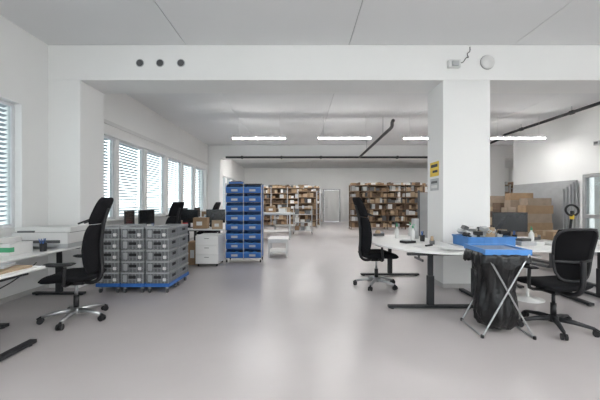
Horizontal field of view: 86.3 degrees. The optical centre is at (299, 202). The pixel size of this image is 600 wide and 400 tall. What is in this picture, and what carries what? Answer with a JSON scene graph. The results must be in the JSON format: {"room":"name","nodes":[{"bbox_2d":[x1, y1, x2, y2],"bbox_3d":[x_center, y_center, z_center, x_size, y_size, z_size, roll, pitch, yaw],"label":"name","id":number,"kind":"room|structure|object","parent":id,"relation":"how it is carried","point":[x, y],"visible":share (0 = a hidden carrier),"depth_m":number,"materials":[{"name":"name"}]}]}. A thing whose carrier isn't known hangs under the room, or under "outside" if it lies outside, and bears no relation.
{"room":"factory floor","nodes":[
{"label":"factory floor","id":0,"kind":"room"},
{"bbox_2d":[0,15,243,298],"bbox_3d":[-4.160,-0.580,9.000,0.320,3.860,28.600,0,0,0],"label":"wall","id":1,"kind":"structure","parent":0,"point":[23,57],"depth_m":4.93,"materials":[{"name":"paint"}]},
{"bbox_2d":[0,99,14,227],"bbox_3d":[-4.175,-0.535,4.000,0.150,1.768,1.198,0,0,0],"label":"window","id":2,"kind":"structure","parent":1,"relation":"in","point":[11,107],"depth_m":4.56,"materials":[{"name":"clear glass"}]},
{"bbox_2d":[0,284,48,303],"bbox_3d":[-3.994,1.315,0.040,0.012,0.070,10.080,0,0,0],"label":"baseboard","id":3,"kind":"structure","parent":1,"relation":"attached to","point":[40,288],"depth_m":4.60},
{"bbox_2d":[104,135,113,218],"bbox_3d":[-4.175,-0.535,6.450,0.150,1.768,1.198,0,0,0],"label":"window","id":4,"kind":"structure","parent":1,"relation":"in","point":[106,138],"depth_m":7.01,"materials":[{"name":"clear glass"}]},
{"bbox_2d":[119,141,142,217],"bbox_3d":[-4.175,-0.535,7.775,0.150,1.768,1.168,0,0,0],"label":"window","id":5,"kind":"structure","parent":1,"relation":"in","point":[121,143],"depth_m":7.97,"materials":[{"name":"clear glass"}]},
{"bbox_2d":[106,212,201,221],"bbox_3d":[-3.959,0.370,9.800,0.079,0.040,8.100,0,0,0],"label":"window sill","id":6,"kind":"structure","parent":1,"relation":"attached to","point":[112,220],"depth_m":7.03,"materials":[{"name":"white plastic"}]},
{"bbox_2d":[147,150,163,214],"bbox_3d":[-4.175,-0.535,9.090,0.150,1.768,1.158,0,0,0],"label":"window","id":7,"kind":"structure","parent":1,"relation":"in","point":[148,152],"depth_m":9.31,"materials":[{"name":"clear glass"}]},
{"bbox_2d":[104,119,207,164],"bbox_3d":[-3.982,-1.670,9.800,0.035,0.080,8.100,0,0,0],"label":"trim","id":8,"kind":"structure","parent":1,"relation":"attached to","point":[108,122],"depth_m":8.32,"materials":[{"name":"white paint"}]},
{"bbox_2d":[168,157,180,210],"bbox_3d":[-4.175,-0.535,10.445,0.150,1.768,1.148,0,0,0],"label":"window","id":9,"kind":"structure","parent":1,"relation":"in","point":[169,159],"depth_m":10.70,"materials":[{"name":"clear glass"}]},
{"bbox_2d":[184,163,192,208],"bbox_3d":[-4.175,-0.535,11.745,0.150,1.768,1.148,0,0,0],"label":"window","id":10,"kind":"structure","parent":1,"relation":"in","point":[185,164],"depth_m":12.03,"materials":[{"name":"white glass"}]},
{"bbox_2d":[196,167,203,210],"bbox_3d":[-4.175,-0.535,13.030,0.150,1.768,1.138,0,0,0],"label":"window","id":11,"kind":"structure","parent":1,"relation":"in","point":[199,169],"depth_m":13.48,"materials":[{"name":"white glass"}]},
{"bbox_2d":[223,177,224,208],"bbox_3d":[-4.175,-0.535,16.920,0.150,1.768,1.198,0,0,0],"label":"window","id":12,"kind":"structure","parent":1,"relation":"in","point":[223,177],"depth_m":17.48,"materials":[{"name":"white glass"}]},
{"bbox_2d":[0,222,599,399],"bbox_3d":[5.425,1.410,9.000,19.550,0.120,28.600,0,0,0],"label":"floor","id":13,"kind":"structure","parent":0,"point":[297,326],"depth_m":3.21,"materials":[{"name":"plastic"}]},
{"bbox_2d":[0,266,44,360],"bbox_3d":[-3.215,0.980,2.660,1.470,0.740,0.920,0,0,0],"label":"desk","id":14,"kind":"object","parent":13,"relation":"on","point":[11,275],"visible":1,"depth_m":2.87,"materials":[{"name":"white laminate"}]},
{"bbox_2d":[0,263,31,274],"bbox_3d":[-2.880,0.585,2.850,0.660,0.050,0.400,0,0,0],"label":"paper tray","id":15,"kind":"object","parent":14,"relation":"on","point":[4,267],"visible":1,"depth_m":2.90,"materials":[{"name":"cardboard"}]},
{"bbox_2d":[0,245,85,328],"bbox_3d":[-3.535,0.980,4.075,0.830,0.740,1.650,0,0,0],"label":"desk","id":16,"kind":"object","parent":13,"relation":"on","point":[36,252],"visible":0.68,"depth_m":4.29,"materials":[{"name":"white laminate"}]},
{"bbox_2d":[0,236,32,255],"bbox_3d":[-3.515,0.510,3.820,0.392,0.200,0.321,0,0,0],"label":"boxes","id":17,"kind":"object","parent":16,"relation":"on","point":[10,245],"visible":1,"depth_m":3.77,"materials":[{"name":"white cardboard"}]},
{"bbox_2d":[0,262,36,288],"bbox_3d":[-3.201,0.796,3.256,0.790,0.300,0.215,0,0,-23],"label":"cable","id":18,"kind":"object","parent":16,"relation":"attached to","point":[36,262],"visible":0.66,"depth_m":3.32,"materials":[{"name":"black plastic"}]},
{"bbox_2d":[39,238,46,251],"bbox_3d":[-3.250,0.529,4.050,0.080,0.161,0.079,0,0,0],"label":"pen cup","id":19,"kind":"object","parent":16,"relation":"on","point":[42,246],"visible":1,"depth_m":4.03,"materials":[{"name":"black plastic"}]},
{"bbox_2d":[12,225,87,248],"bbox_3d":[-3.496,0.470,4.440,0.720,0.280,0.600,0,0,-4],"label":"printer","id":20,"kind":"object","parent":16,"relation":"on","point":[57,236],"visible":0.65,"depth_m":4.32,"materials":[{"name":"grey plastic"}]},
{"bbox_2d":[36,197,113,330],"bbox_3d":[-2.591,0.641,3.711,0.727,1.415,0.708,0,0,-10],"label":"office chair","id":21,"kind":"object","parent":13,"relation":"on","point":[92,250],"visible":1,"depth_m":3.63,"materials":[{"name":"black fabric"}]},
{"bbox_2d":[48,80,103,287],"bbox_3d":[-3.745,-0.300,5.390,0.510,3.300,0.620,0,0,0],"label":"pilaster","id":22,"kind":"object","parent":13,"relation":"on","point":[75,108],"visible":0.74,"depth_m":5.08,"materials":[{"name":"paint"}]},
{"bbox_2d":[96,224,188,292],"bbox_3d":[-2.500,0.858,5.195,1.100,0.983,0.850,0,0,0],"label":"bins","id":23,"kind":"object","parent":13,"relation":"on","point":[135,255],"visible":0.99,"depth_m":4.79,"materials":[{"name":"plastic"}]},
{"bbox_2d":[165,202,183,223],"bbox_3d":[-2.756,0.662,6.608,0.706,1.374,0.687,0,0,20],"label":"office chair","id":24,"kind":"object","parent":13,"relation":"on","point":[176,209],"visible":0.31,"depth_m":6.46,"materials":[{"name":"black fabric"}]},
{"bbox_2d":[188,240,196,264],"bbox_3d":[-2.340,1.099,7.119,0.212,0.501,0.302,0,0,0],"label":"cardboard box","id":25,"kind":"object","parent":13,"relation":"on","point":[191,244],"visible":0.69,"depth_m":6.97,"materials":[{"name":"brown cardboard"}]},
{"bbox_2d":[188,227,224,232],"bbox_3d":[-2.405,0.980,7.775,1.290,0.740,0.750,0,0,0],"label":"desk","id":26,"kind":"object","parent":13,"relation":"on","point":[209,228],"visible":0.1,"depth_m":7.66,"materials":[{"name":"white laminate"}]},
{"bbox_2d":[180,209,198,227],"bbox_3d":[-2.747,0.385,7.910,0.540,0.450,0.180,0,0,15],"label":"computer monitor","id":27,"kind":"object","parent":26,"relation":"on","point":[187,215],"visible":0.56,"depth_m":7.88,"materials":[{"name":"black plastic"}]},
{"bbox_2d":[193,217,208,228],"bbox_3d":[-2.380,0.479,7.719,0.322,0.261,0.282,0,0,-3],"label":"cardboard box","id":28,"kind":"object","parent":26,"relation":"on","point":[198,222],"visible":1,"depth_m":7.58,"materials":[{"name":"brown cardboard"}]},
{"bbox_2d":[206,209,226,222],"bbox_3d":[-2.052,0.385,7.960,0.540,0.450,0.180,0,0,-10],"label":"computer monitor","id":29,"kind":"object","parent":26,"relation":"on","point":[213,214],"visible":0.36,"depth_m":7.92,"materials":[{"name":"black plastic"}]},
{"bbox_2d":[212,220,222,228],"bbox_3d":[-1.950,0.509,7.549,0.242,0.201,0.202,0,0,-11],"label":"cardboard box","id":30,"kind":"object","parent":26,"relation":"on","point":[216,224],"visible":0.98,"depth_m":7.46,"materials":[{"name":"brown cardboard"}]},
{"bbox_2d":[196,202,220,233],"bbox_3d":[-2.694,0.662,9.389,0.706,1.374,0.687,0,0,10],"label":"office chair","id":31,"kind":"object","parent":13,"relation":"on","point":[217,204],"visible":0.23,"depth_m":9.20,"materials":[{"name":"black fabric"}]},
{"bbox_2d":[196,233,224,265],"bbox_3d":[-1.970,1.020,7.046,0.480,0.660,0.608,0,0,0],"label":"drawer pedestal","id":32,"kind":"object","parent":13,"relation":"on","point":[210,247],"visible":1,"depth_m":6.75,"materials":[{"name":"white metal"}]},
{"bbox_2d":[208,158,222,232],"bbox_3d":[-3.745,-0.300,14.200,0.510,3.300,0.600,0,0,0],"label":"pilaster","id":33,"kind":"object","parent":13,"relation":"on","point":[215,165],"visible":0.64,"depth_m":13.90,"materials":[{"name":"paint"}]},
{"bbox_2d":[225,181,263,261],"bbox_3d":[-1.280,0.421,7.438,0.826,1.856,0.464,0,0,0],"label":"rack","id":34,"kind":"object","parent":13,"relation":"on","point":[244,235],"visible":1,"depth_m":7.24,"materials":[{"name":"blue plastic"}]},
{"bbox_2d":[229,181,243,183],"bbox_3d":[-1.480,-0.472,7.450,0.320,0.070,0.240,0,0,-6],"label":"tray","id":35,"kind":"object","parent":34,"relation":"on","point":[232,182],"depth_m":7.34,"materials":[{"name":"blue plastic"}]},
{"bbox_2d":[264,212,290,239],"bbox_3d":[-0.925,0.850,12.000,1.150,1.000,0.800,0,0,0],"label":"work table","id":36,"kind":"object","parent":13,"relation":"on","point":[265,213],"visible":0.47,"depth_m":11.62,"materials":[{"name":"white metal"}]},
{"bbox_2d":[266,206,275,211],"bbox_3d":[-1.100,0.239,11.999,0.352,0.221,0.302,0,0,-11],"label":"cardboard box","id":37,"kind":"object","parent":36,"relation":"on","point":[268,208],"visible":0.93,"depth_m":11.86,"materials":[{"name":"brown cardboard"}]},
{"bbox_2d":[279,208,286,211],"bbox_3d":[-0.650,0.275,12.049,0.252,0.151,0.252,0,0,11],"label":"cardboard box","id":38,"kind":"object","parent":36,"relation":"on","point":[280,209],"visible":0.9,"depth_m":11.93,"materials":[{"name":"white cardboard"}]},
{"bbox_2d":[268,236,288,257],"bbox_3d":[-0.550,1.120,8.250,0.500,0.460,0.700,0,0,0],"label":"step stool","id":39,"kind":"object","parent":13,"relation":"on","point":[272,239],"visible":1,"depth_m":7.94,"materials":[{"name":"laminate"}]},
{"bbox_2d":[274,212,295,232],"bbox_3d":[-0.700,0.900,15.000,1.000,0.900,0.800,0,0,0],"label":"work table","id":40,"kind":"object","parent":13,"relation":"on","point":[275,224],"visible":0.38,"depth_m":14.90,"materials":[{"name":"white metal"}]},
{"bbox_2d":[264,185,319,226],"bbox_3d":[-0.725,0.170,18.600,3.790,2.360,0.600,0,0,0],"label":"storage shelf","id":41,"kind":"object","parent":13,"relation":"on","point":[278,196],"visible":0.5,"depth_m":18.38,"materials":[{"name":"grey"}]},
{"bbox_2d":[272,185,316,187],"bbox_3d":[-0.450,0.038,22.300,3.540,2.625,0.600,0,0,0],"label":"storage shelf","id":42,"kind":"object","parent":13,"relation":"on","point":[299,186],"visible":0.07,"depth_m":22.06,"materials":[{"name":"white metal"}]},
{"bbox_2d":[293,206,311,233],"bbox_3d":[0.120,0.750,14.000,0.827,1.200,0.590,0,0,0],"label":"trolley","id":43,"kind":"object","parent":13,"relation":"on","point":[302,228],"visible":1,"depth_m":13.80,"materials":[{"name":"silver metal"}]},
{"bbox_2d":[298,189,316,227],"bbox_3d":[0.400,0.295,17.200,1.040,2.111,0.500,0,0,0],"label":"storage shelf","id":44,"kind":"object","parent":13,"relation":"on","point":[306,199],"visible":0.9,"depth_m":17.03,"materials":[{"name":"grey metal"}]},
{"bbox_2d":[352,197,398,290],"bbox_3d":[1.231,0.628,5.209,0.742,1.443,0.722,0,0,-8],"label":"office chair","id":45,"kind":"object","parent":13,"relation":"on","point":[365,251],"visible":0.96,"depth_m":5.04,"materials":[{"name":"black fabric"}]},
{"bbox_2d":[349,182,423,229],"bbox_3d":[4.450,0.144,16.600,3.740,2.412,0.600,0,0,0],"label":"storage shelf","id":46,"kind":"object","parent":13,"relation":"on","point":[390,204],"visible":0.83,"depth_m":16.38,"materials":[{"name":"cardboard"}]},
{"bbox_2d":[365,183,427,191],"bbox_3d":[5.550,0.078,19.500,4.940,2.543,0.600,0,0,0],"label":"storage shelf","id":47,"kind":"object","parent":13,"relation":"on","point":[425,184],"visible":0.02,"depth_m":19.26,"materials":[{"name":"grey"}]},
{"bbox_2d":[358,235,473,308],"bbox_3d":[1.670,0.980,5.005,1.100,0.740,2.290,0,0,0],"label":"desk","id":48,"kind":"object","parent":13,"relation":"on","point":[390,242],"visible":0.75,"depth_m":4.12,"materials":[{"name":"white laminate"}]},
{"bbox_2d":[373,230,383,235],"bbox_3d":[1.450,0.552,5.900,0.200,0.115,0.070,0,0,-23],"label":"tape dispenser","id":49,"kind":"object","parent":48,"relation":"on","point":[377,232],"visible":0.98,"depth_m":5.88,"materials":[{"name":"plastic"}]},
{"bbox_2d":[395,223,398,237],"bbox_3d":[1.680,0.482,5.551,0.073,0.256,0.077,0,0,4],"label":"spray bottle","id":50,"kind":"object","parent":48,"relation":"on","point":[396,229],"visible":0.98,"depth_m":5.52,"materials":[{"name":"white plastic"}]},
{"bbox_2d":[400,239,415,243],"bbox_3d":[1.650,0.585,4.900,0.200,0.050,0.140,0,0,-23],"label":"printer","id":51,"kind":"object","parent":48,"relation":"on","point":[406,241],"visible":0.99,"depth_m":4.85,"materials":[{"name":"black plastic"}]},
{"bbox_2d":[408,222,411,235],"bbox_3d":[2.050,0.482,5.952,0.073,0.256,0.077,0,0,-3],"label":"spray bottle","id":52,"kind":"object","parent":48,"relation":"on","point":[410,227],"visible":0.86,"depth_m":5.93,"materials":[{"name":"white plastic"}]},
{"bbox_2d":[410,225,414,239],"bbox_3d":[1.851,0.482,5.250,0.077,0.256,0.073,0,0,-10],"label":"spray bottle","id":53,"kind":"object","parent":48,"relation":"on","point":[412,232],"visible":0.95,"depth_m":5.23,"materials":[{"name":"white plastic"}]},
{"bbox_2d":[412,219,418,238],"bbox_3d":[1.980,0.440,5.500,0.120,0.340,0.120,0,0,0],"label":"roll","id":54,"kind":"object","parent":48,"relation":"on","point":[415,222],"visible":0.77,"depth_m":5.44,"materials":[{"name":"white paper"}]},
{"bbox_2d":[420,231,424,241],"bbox_3d":[1.950,0.529,5.100,0.080,0.161,0.079,0,0,0],"label":"pen cup","id":55,"kind":"object","parent":48,"relation":"on","point":[422,237],"visible":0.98,"depth_m":5.07,"materials":[{"name":"black plastic"}]},
{"bbox_2d":[414,244,436,247],"bbox_3d":[1.750,0.595,4.450,0.280,0.030,0.200,0,0,-17],"label":"clipboard","id":56,"kind":"object","parent":48,"relation":"on","point":[428,245],"visible":1,"depth_m":4.44,"materials":[{"name":"white paper"}]},
{"bbox_2d":[429,236,434,244],"bbox_3d":[1.980,0.552,4.800,0.070,0.115,0.200,0,0,21],"label":"tape dispenser","id":57,"kind":"object","parent":48,"relation":"on","point":[431,241],"visible":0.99,"depth_m":4.74,"materials":[{"name":"plastic"}]},
{"bbox_2d":[439,246,464,251],"bbox_3d":[2.004,0.595,4.138,0.359,0.030,0.291,0,0,-6],"label":"paper stack","id":58,"kind":"object","parent":48,"relation":"on","point":[453,248],"visible":0.79,"depth_m":4.08,"materials":[{"name":"white paper"}]},
{"bbox_2d":[414,190,427,261],"bbox_3d":[3.120,0.525,7.600,0.640,1.650,0.500,0,0,0],"label":"board","id":59,"kind":"object","parent":13,"relation":"on","point":[422,196],"visible":0.39,"depth_m":7.58,"materials":[{"name":"white"}]},
{"bbox_2d":[460,243,536,339],"bbox_3d":[2.090,0.907,3.421,0.530,0.885,0.528,0,0,4],"label":"stand","id":60,"kind":"object","parent":13,"relation":"on","point":[498,267],"visible":1,"depth_m":3.26,"materials":[{"name":"black plastic"},{"name":"silver metal"}]},
{"bbox_2d":[505,182,512,192],"bbox_3d":[10.650,0.135,16.500,3.740,2.430,0.600,0,0,0],"label":"storage shelf","id":61,"kind":"object","parent":13,"relation":"on","point":[508,185],"visible":0.04,"depth_m":16.29,"materials":[{"name":"grey plastic"}]},
{"bbox_2d":[490,193,552,236],"bbox_3d":[6.700,0.525,10.050,1.000,1.650,2.300,0,0,0],"label":"cardboard boxes","id":62,"kind":"object","parent":13,"relation":"on","point":[540,210],"visible":0.32,"depth_m":8.91,"materials":[{"name":"brown cardboard"}]},
{"bbox_2d":[447,242,599,305],"bbox_3d":[3.135,0.980,4.535,1.730,0.740,0.830,0,0,0],"label":"desk","id":63,"kind":"object","parent":13,"relation":"on","point":[538,248],"visible":0.35,"depth_m":4.49,"materials":[{"name":"white laminate"}]},
{"bbox_2d":[452,225,516,245],"bbox_3d":[2.640,0.467,4.620,0.684,0.286,0.444,0,0,-2],"label":"crate","id":64,"kind":"object","parent":63,"relation":"on","point":[482,234],"visible":0.92,"depth_m":4.50,"materials":[{"name":"plastic"}]},
{"bbox_2d":[515,238,543,245],"bbox_3d":[3.333,0.560,4.667,0.430,0.100,0.180,0,0,-11],"label":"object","id":65,"kind":"object","parent":63,"relation":"on","point":[519,241],"visible":0.84,"depth_m":4.58,"materials":[{"name":"white paper"}]},
{"bbox_2d":[528,226,533,240],"bbox_3d":[3.501,0.482,4.841,0.073,0.256,0.077,0,0,25],"label":"spray bottle","id":66,"kind":"object","parent":63,"relation":"on","point":[531,234],"visible":0.81,"depth_m":4.82,"materials":[{"name":"white plastic"}]},
{"bbox_2d":[516,254,544,302],"bbox_3d":[3.200,1.040,4.500,0.400,0.620,0.400,0,0,0],"label":"pedestal stand","id":67,"kind":"object","parent":13,"relation":"on","point":[527,298],"visible":0.7,"depth_m":4.44,"materials":[{"name":"white plastic"}]},
{"bbox_2d":[513,180,577,229],"bbox_3d":[7.435,0.360,9.975,0.230,1.980,2.550,0,0,0],"label":"panels","id":68,"kind":"object","parent":13,"relation":"on","point":[562,194],"visible":0.43,"depth_m":9.06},
{"bbox_2d":[531,204,579,267],"bbox_3d":[5.099,0.685,6.797,0.540,1.330,1.385,0,0,-11],"label":"truck","id":69,"kind":"object","parent":13,"relation":"on","point":[538,262],"visible":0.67,"depth_m":6.34,"materials":[{"name":"black metal"}]},
{"bbox_2d":[516,237,599,287],"bbox_3d":[4.125,0.980,5.400,1.650,0.740,0.800,0,0,0],"label":"desk","id":70,"kind":"object","parent":13,"relation":"on","point":[541,240],"visible":0.09,"depth_m":5.18,"materials":[{"name":"white laminate"}]},
{"bbox_2d":[492,212,527,235],"bbox_3d":[3.602,0.385,5.510,0.540,0.450,0.180,0,0,12],"label":"computer monitor","id":71,"kind":"object","parent":70,"relation":"on","point":[510,221],"visible":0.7,"depth_m":5.48,"materials":[{"name":"black plastic"}]},
{"bbox_2d":[534,233,540,239],"bbox_3d":[3.900,0.552,5.300,0.200,0.115,0.070,0,0,-29],"label":"tape dispenser","id":72,"kind":"object","parent":70,"relation":"on","point":[536,237],"visible":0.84,"depth_m":5.28,"materials":[{"name":"plastic"}]},
{"bbox_2d":[535,230,557,239],"bbox_3d":[4.350,0.539,5.399,0.502,0.141,0.352,0,0,-6],"label":"cardboard box","id":73,"kind":"object","parent":70,"relation":"on","point":[545,234],"visible":0.26,"depth_m":5.35,"materials":[{"name":"brown cardboard"}]},
{"bbox_2d":[517,228,599,340],"bbox_3d":[2.730,0.799,3.470,0.723,1.101,0.728,0,0,-6],"label":"mesh office chair","id":74,"kind":"object","parent":13,"relation":"on","point":[573,249],"visible":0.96,"depth_m":3.21,"materials":[{"name":"black fabric"}]},
{"bbox_2d":[584,242,599,297],"bbox_3d":[4.850,0.980,4.525,1.600,0.740,0.850,0,0,0],"label":"desk","id":75,"kind":"object","parent":13,"relation":"on","point":[597,294],"visible":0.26,"depth_m":4.54,"materials":[{"name":"white laminate"}]},
{"bbox_3d":[-3.500,0.980,6.950,0.800,0.740,1.600,0,0,0],"label":"desk","id":76,"kind":"object","parent":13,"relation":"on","visible":0},
{"bbox_2d":[124,210,134,223],"bbox_3d":[-3.610,0.385,6.748,0.180,0.450,0.540,0,0,-10],"label":"computer monitor","id":77,"kind":"object","parent":76,"relation":"on","point":[129,216],"visible":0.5,"depth_m":6.70,"materials":[{"name":"black plastic"}]},
{"bbox_2d":[138,210,154,225],"bbox_3d":[-3.560,0.385,7.402,0.180,0.450,0.540,0,0,10],"label":"computer monitor","id":78,"kind":"object","parent":76,"relation":"on","point":[146,217],"visible":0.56,"depth_m":7.37,"materials":[{"name":"black plastic"}]},
{"bbox_2d":[0,0,599,167],"bbox_3d":[5.425,-2.610,9.000,19.550,0.200,28.600,0,0,0],"label":"ceiling","id":79,"kind":"structure","parent":0,"point":[212,118],"depth_m":4.82,"materials":[{"name":"paint"}]},
{"bbox_2d":[232,136,284,138],"bbox_3d":[-1.180,-2.175,9.200,1.520,0.660,0.100,0,0,0],"label":"lamp","id":80,"kind":"object","parent":79,"relation":"hanging from","point":[233,137],"visible":1,"depth_m":9.15,"materials":[{"name":"white plastic"}]},
{"bbox_2d":[318,136,370,138],"bbox_3d":[1.280,-2.175,9.200,1.520,0.660,0.100,0,0,0],"label":"lamp","id":81,"kind":"object","parent":79,"relation":"hanging from","point":[319,137],"visible":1,"depth_m":9.15,"materials":[{"name":"white plastic"}]},
{"bbox_2d":[403,136,427,138],"bbox_3d":[3.740,-2.175,9.200,1.520,0.660,0.100,0,0,0],"label":"lamp","id":82,"kind":"object","parent":79,"relation":"hanging from","point":[404,137],"visible":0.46,"depth_m":9.15,"materials":[{"name":"white plastic"}]},
{"bbox_2d":[491,136,545,138],"bbox_3d":[6.270,-2.175,9.200,1.520,0.660,0.100,0,0,0],"label":"lamp","id":83,"kind":"object","parent":79,"relation":"hanging from","point":[492,137],"visible":1,"depth_m":9.15,"materials":[{"name":"white plastic"}]},
{"bbox_2d":[226,117,427,158],"bbox_3d":[2.400,-2.208,10.996,11.200,0.597,5.809,0,0,0],"label":"ceiling pipe","id":84,"kind":"object","parent":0,"point":[390,128],"depth_m":13.76,"materials":[{"name":"black metal"}]},
{"bbox_2d":[208,145,512,159],"bbox_3d":[5.500,-2.230,14.200,19.000,0.560,0.600,0,0,0],"label":"ceiling beam","id":85,"kind":"structure","parent":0,"point":[214,151],"depth_m":13.90,"materials":[{"name":"white paint"}]},
{"bbox_2d":[244,168,508,221],"bbox_3d":[5.500,-0.580,23.100,19.000,3.860,0.200,0,0,0],"label":"wall","id":86,"kind":"structure","parent":0,"point":[325,178],"depth_m":23.00,"materials":[{"name":"paint"}]},
{"bbox_2d":[323,189,339,221],"bbox_3d":[2.275,0.175,23.054,1.250,2.350,0.192,0,0,0],"label":"door","id":87,"kind":"structure","parent":86,"relation":"in","point":[331,197],"depth_m":23.03,"materials":[{"name":"white laminate"}]},
{"bbox_2d":[428,80,489,283],"bbox_3d":[2.645,-0.300,5.390,0.750,3.300,0.620,0,0,0],"label":"column","id":88,"kind":"structure","parent":0,"point":[458,110],"depth_m":5.08,"materials":[{"name":"paint"}]},
{"bbox_2d":[48,45,599,92],"bbox_3d":[1.800,-2.230,5.390,11.600,0.560,0.620,0,0,0],"label":"ceiling beam","id":89,"kind":"structure","parent":88,"relation":"on","point":[105,68],"depth_m":5.08,"materials":[{"name":"white paint"}]},
{"bbox_2d":[136,59,143,66],"bbox_3d":[-2.540,-2.220,5.075,0.128,0.128,0.010,0,0,0],"label":"duct","id":90,"kind":"object","parent":89,"relation":"attached to","point":[139,62],"visible":1,"depth_m":5.07,"materials":[{"name":"grey plastic"}]},
{"bbox_2d":[156,59,163,66],"bbox_3d":[-2.220,-2.220,5.075,0.128,0.128,0.010,0,0,0],"label":"duct","id":91,"kind":"object","parent":89,"relation":"attached to","point":[159,62],"visible":1,"depth_m":5.07,"materials":[{"name":"grey plastic"}]},
{"bbox_2d":[177,59,184,66],"bbox_3d":[-1.890,-2.220,5.075,0.128,0.128,0.010,0,0,0],"label":"duct","id":92,"kind":"object","parent":89,"relation":"attached to","point":[180,62],"visible":1,"depth_m":5.07,"materials":[{"name":"grey plastic"}]},
{"bbox_2d":[447,47,470,68],"bbox_3d":[2.518,-2.300,5.030,0.357,0.340,0.100,0,0,0],"label":"junction box","id":93,"kind":"object","parent":89,"relation":"attached to","point":[451,63],"visible":1,"depth_m":5.01,"materials":[{"name":"white plastic"}]},
{"bbox_2d":[480,55,494,68],"bbox_3d":[2.970,-2.230,5.045,0.228,0.228,0.070,0,0,0],"label":"round speaker","id":94,"kind":"object","parent":89,"relation":"attached to","point":[487,61],"visible":1,"depth_m":5.03},
{"bbox_2d":[430,161,438,176],"bbox_3d":[2.266,-0.570,5.400,0.008,0.240,0.340,0,0,0],"label":"warning sign","id":95,"kind":"object","parent":88,"relation":"attached to","point":[434,167],"visible":1,"depth_m":5.38,"materials":[{"name":"yellow plastic"}]},
{"bbox_2d":[430,178,438,190],"bbox_3d":[2.266,-0.310,5.400,0.008,0.200,0.320,0,0,0],"label":"information sign","id":96,"kind":"object","parent":88,"relation":"attached to","point":[434,183],"visible":1,"depth_m":5.39,"materials":[{"name":"white paper"}]},
{"bbox_2d":[434,279,470,287],"bbox_3d":[2.645,1.315,5.384,0.774,0.070,0.632,0,0,0],"label":"baseboard","id":97,"kind":"structure","parent":88,"relation":"attached to","point":[436,282],"depth_m":5.07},
{"bbox_2d":[490,158,504,195],"bbox_3d":[8.550,-0.300,14.200,0.700,3.300,0.600,0,0,0],"label":"column","id":98,"kind":"structure","parent":0,"point":[497,165],"depth_m":13.90,"materials":[{"name":"paint"}]},
{"bbox_2d":[509,167,512,181],"bbox_3d":[15.100,-0.580,17.250,0.200,3.860,12.100,0,0,0],"label":"wall","id":99,"kind":"structure","parent":0,"point":[510,169],"depth_m":22.69,"materials":[{"name":"paint"}]},
{"bbox_2d":[490,101,599,143],"bbox_3d":[7.050,-2.284,9.726,0.110,0.447,7.953,0,0,0],"label":"ceiling pipe","id":100,"kind":"object","parent":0,"point":[571,112],"depth_m":8.89,"materials":[{"name":"black metal"}]},
{"bbox_2d":[513,105,599,227],"bbox_3d":[7.700,-0.580,3.050,0.200,3.860,16.700,0,0,0],"label":"wall","id":101,"kind":"structure","parent":0,"point":[567,152],"depth_m":9.30,"materials":[{"name":"paint"}]},
{"bbox_2d":[582,173,599,255],"bbox_3d":[7.600,0.294,8.025,0.160,2.109,1.130,0,0,0],"label":"door","id":102,"kind":"structure","parent":101,"relation":"in","point":[585,178],"depth_m":8.50,"materials":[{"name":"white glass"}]},
{"bbox_2d":[590,177,593,227],"bbox_3d":[11.400,-0.580,11.300,7.200,3.860,0.200,0,0,0],"label":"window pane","id":103,"kind":"structure","parent":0,"point":[592,178],"depth_m":11.20,"materials":[{"name":"glass"}]},
{"bbox_2d":[594,177,599,239],"bbox_3d":[9.275,-0.580,8.250,0.150,3.860,3.500,0,0,0],"label":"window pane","id":104,"kind":"structure","parent":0,"point":[596,179],"depth_m":9.90,"materials":[{"name":"glass"}]},
{"label":"outside","id":105,"kind":"structure","parent":0,"visible":0},
{"bbox_2d":[108,207,190,216],"bbox_3d":[-47.180,1.625,35.000,85.640,0.250,150.000,0,0,0],"label":"ground","id":106,"kind":"structure","parent":105,"point":[159,208],"depth_m":73.84,"materials":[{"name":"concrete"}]}
]}

